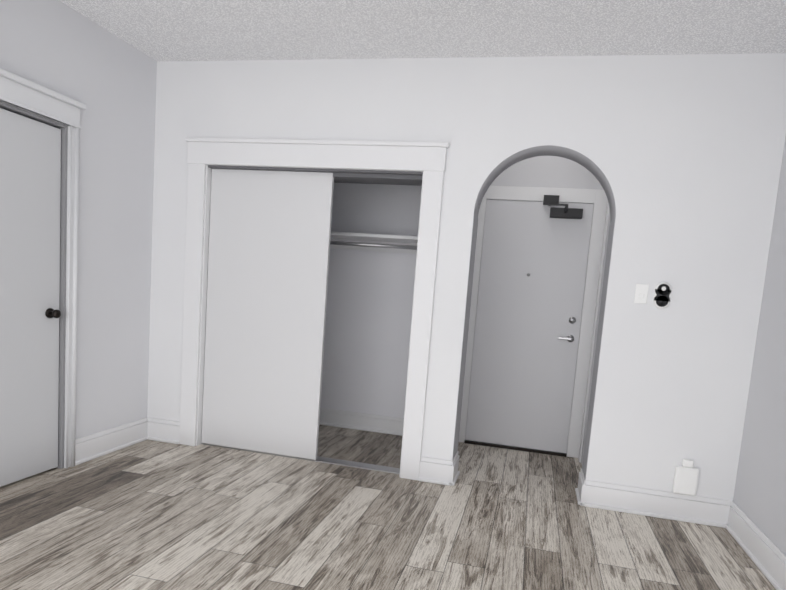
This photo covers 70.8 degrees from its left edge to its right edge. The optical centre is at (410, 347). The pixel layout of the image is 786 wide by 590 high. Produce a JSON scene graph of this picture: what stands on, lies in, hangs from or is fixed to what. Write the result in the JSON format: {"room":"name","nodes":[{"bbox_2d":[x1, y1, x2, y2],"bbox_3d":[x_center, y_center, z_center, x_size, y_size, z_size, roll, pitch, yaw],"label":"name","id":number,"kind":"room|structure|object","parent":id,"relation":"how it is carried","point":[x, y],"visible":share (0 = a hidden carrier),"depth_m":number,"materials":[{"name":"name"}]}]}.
{"room":"empty studio apartment","nodes":[
{"label":"empty studio apartment","id":0,"kind":"room"},
{"bbox_2d":[0,0,156,438],"bbox_3d":[-2.480,-0.472,1.812,0.120,2.742,5.170,6,6,12],"label":"wall","id":1,"kind":"structure","parent":0,"point":[106,78],"depth_m":3.62,"materials":[{"name":"paint"}]},
{"bbox_2d":[0,108,60,486],"bbox_3d":[-2.193,-0.230,2.965,0.106,2.039,0.779,6,6,12],"label":"door leaf","id":2,"kind":"structure","parent":1,"relation":"in","point":[30,182],"depth_m":3.14,"materials":[{"name":"grey wood"}]},
{"bbox_2d":[0,68,85,468],"bbox_3d":[-2.225,-0.313,2.942,0.168,2.227,1.050,6,6,12],"label":"door frame","id":3,"kind":"structure","parent":1,"relation":"attached to","point":[23,93],"depth_m":3.32,"materials":[{"name":"white wood"}]},
{"bbox_2d":[75,417,147,465],"bbox_3d":[-2.067,0.641,3.860,0.032,0.165,0.702,6,6,12],"label":"baseboard","id":4,"kind":"structure","parent":1,"relation":"attached to","point":[97,445],"depth_m":3.81,"materials":[{"name":"white wood"}]},
{"bbox_2d":[0,425,775,589],"bbox_3d":[-0.453,1.089,1.989,4.293,0.080,6.140,6,6,12],"label":"floor","id":5,"kind":"structure","parent":0,"point":[150,515],"depth_m":2.93,"materials":[{"name":"wood"}]},
{"bbox_2d":[59,0,785,61],"bbox_3d":[-0.235,-1.718,1.689,4.293,0.100,6.140,6,6,12],"label":"ceiling","id":6,"kind":"structure","parent":0,"point":[193,30],"depth_m":3.10,"materials":[{"name":"white paint"}]},
{"bbox_2d":[320,156,603,452],"bbox_3d":[0.099,-0.590,4.792,3.025,2.742,0.160,6,6,12],"label":"wall","id":7,"kind":"structure","parent":0,"point":[369,304],"depth_m":4.82,"materials":[{"name":"paint"}]},
{"bbox_2d":[319,408,403,435],"bbox_3d":[-0.608,0.644,4.964,1.720,0.150,0.032,6,6,12],"label":"baseboard","id":8,"kind":"structure","parent":7,"relation":"attached to","point":[363,421],"depth_m":4.92,"materials":[{"name":"white wood"}]},
{"bbox_2d":[330,232,417,253],"bbox_3d":[-0.527,-0.888,4.629,1.716,0.110,0.379,6,6,12],"label":"closet shelf","id":9,"kind":"object","parent":7,"relation":"attached to","point":[375,238],"visible":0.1,"depth_m":4.68,"materials":[{"name":"white wood"}]},
{"bbox_2d":[330,241,416,249],"bbox_3d":[-0.548,-0.855,4.545,1.676,0.032,0.032,6,6,12],"label":"rod","id":10,"kind":"object","parent":9,"relation":"attached to","point":[394,246],"visible":0.33,"depth_m":4.48,"materials":[{"name":"silver metal"}]},
{"bbox_2d":[464,195,593,456],"bbox_3d":[0.945,-0.176,4.511,0.852,2.110,0.161,6,6,12],"label":"entry door","id":11,"kind":"structure","parent":7,"relation":"in","point":[534,258],"depth_m":4.58,"materials":[{"name":"paint"},{"name":"metal"}]},
{"bbox_2d":[459,186,608,462],"bbox_3d":[0.875,-0.178,4.178,1.074,2.173,0.840,6,6,12],"label":"door frame","id":12,"kind":"structure","parent":7,"relation":"attached to","point":[597,198],"depth_m":4.41,"materials":[{"name":"white wood"}]},
{"bbox_2d":[581,207,609,463],"bbox_3d":[1.383,-0.066,4.047,0.007,2.037,0.604,6,6,12],"label":"wall","id":13,"kind":"structure","parent":7,"relation":"in","point":[599,304],"depth_m":4.27,"materials":[{"name":"white paint"}]},
{"bbox_2d":[147,53,785,500],"bbox_3d":[0.092,-0.480,3.758,4.053,2.742,0.250,6,6,12],"label":"wall","id":14,"kind":"structure","parent":0,"point":[679,157],"depth_m":3.38,"materials":[{"name":"paint"}]},
{"bbox_2d":[146,417,179,443],"bbox_3d":[-1.866,0.625,4.157,0.292,0.165,0.032,6,6,12],"label":"baseboard","id":15,"kind":"structure","parent":14,"relation":"attached to","point":[162,430],"depth_m":4.15,"materials":[{"name":"white wood"}]},
{"bbox_2d":[201,169,333,459],"bbox_3d":[-1.049,-0.236,3.973,0.919,2.012,0.030,6,6,12],"label":"closet door","id":16,"kind":"structure","parent":14,"relation":"in","point":[269,251],"depth_m":3.95,"materials":[{"name":"white wood"}]},
{"bbox_2d":[201,443,399,473],"bbox_3d":[-0.812,0.797,4.052,1.556,0.008,0.100,6,6,12],"label":"trim","id":17,"kind":"structure","parent":14,"relation":"attached to","point":[359,465],"depth_m":3.97,"materials":[{"name":"silver metal"}]},
{"bbox_2d":[196,165,422,476],"bbox_3d":[-0.729,-0.213,3.969,1.580,2.040,0.250,6,6,12],"label":"door frame","id":18,"kind":"structure","parent":14,"relation":"attached to","point":[203,303],"depth_m":4.02,"materials":[{"name":"white wood"}]},
{"bbox_2d":[179,137,448,480],"bbox_3d":[-0.754,-0.288,3.819,1.876,2.218,0.040,6,6,12],"label":"trim","id":19,"kind":"structure","parent":14,"relation":"attached to","point":[428,159],"depth_m":3.71,"materials":[{"name":"white wood"}]},
{"bbox_2d":[208,165,422,185],"bbox_3d":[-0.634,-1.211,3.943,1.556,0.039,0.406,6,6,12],"label":"door track","id":20,"kind":"structure","parent":14,"relation":"attached to","point":[378,177],"depth_m":3.75,"materials":[{"name":"grey metal"}]},
{"bbox_2d":[419,457,451,485],"bbox_3d":[0.164,0.830,3.714,0.212,0.165,0.032,6,6,12],"label":"baseboard","id":21,"kind":"structure","parent":14,"relation":"attached to","point":[435,470],"depth_m":3.71,"materials":[{"name":"white wood"}]},
{"bbox_2d":[450,451,459,485],"bbox_3d":[0.311,0.830,3.816,0.032,0.165,0.268,6,6,12],"label":"baseboard","id":22,"kind":"structure","parent":14,"relation":"attached to","point":[455,473],"depth_m":3.76,"materials":[{"name":"white wood"}]},
{"bbox_2d":[575,468,585,505],"bbox_3d":[1.115,0.911,3.640,0.032,0.165,0.268,6,6,12],"label":"baseboard","id":23,"kind":"structure","parent":14,"relation":"attached to","point":[580,490],"depth_m":3.57,"materials":[{"name":"white wood"}]},
{"bbox_2d":[634,284,648,303],"bbox_3d":[1.394,-0.324,3.342,0.072,0.116,0.011,6,6,12],"label":"light switch","id":24,"kind":"object","parent":14,"relation":"attached to","point":[641,292],"visible":1,"depth_m":3.34,"materials":[{"name":"white plastic"}]},
{"bbox_2d":[583,480,731,527],"bbox_3d":[1.517,0.966,3.418,0.854,0.165,0.032,6,6,12],"label":"baseboard","id":25,"kind":"structure","parent":14,"relation":"attached to","point":[664,505],"depth_m":3.41,"materials":[{"name":"white wood"}]},
{"bbox_2d":[653,282,671,308],"bbox_3d":[1.507,-0.312,3.310,0.092,0.160,0.024,6,6,12],"label":"sensor","id":26,"kind":"object","parent":14,"relation":"attached to","point":[662,295],"visible":1,"depth_m":3.30,"materials":[{"name":"black plastic"}]},
{"bbox_2d":[672,459,698,495],"bbox_3d":[1.676,0.787,3.364,0.130,0.215,0.035,6,6,12],"label":"electrical outlet box","id":27,"kind":"object","parent":14,"relation":"attached to","point":[686,475],"visible":0.94,"depth_m":3.35,"materials":[{"name":"white plastic"}]},
{"bbox_2d":[452,214,614,479],"bbox_3d":[0.784,-0.018,3.643,0.859,1.626,0.246,6,6,12],"label":"door frame","id":28,"kind":"structure","parent":0,"point":[598,340],"depth_m":3.62,"materials":[{"name":"paint"}]},
{"bbox_2d":[733,136,785,555],"bbox_3d":[1.577,-0.063,0.925,0.120,2.742,5.170,6,6,12],"label":"wall","id":29,"kind":"structure","parent":0,"point":[759,499],"depth_m":3.01,"materials":[{"name":"paint"}]},
{"bbox_2d":[725,501,785,589],"bbox_3d":[1.390,1.213,1.015,0.032,0.165,4.800,6,6,12],"label":"baseboard","id":30,"kind":"structure","parent":29,"relation":"attached to","point":[764,553],"depth_m":2.88,"materials":[{"name":"white wood"}]}
]}

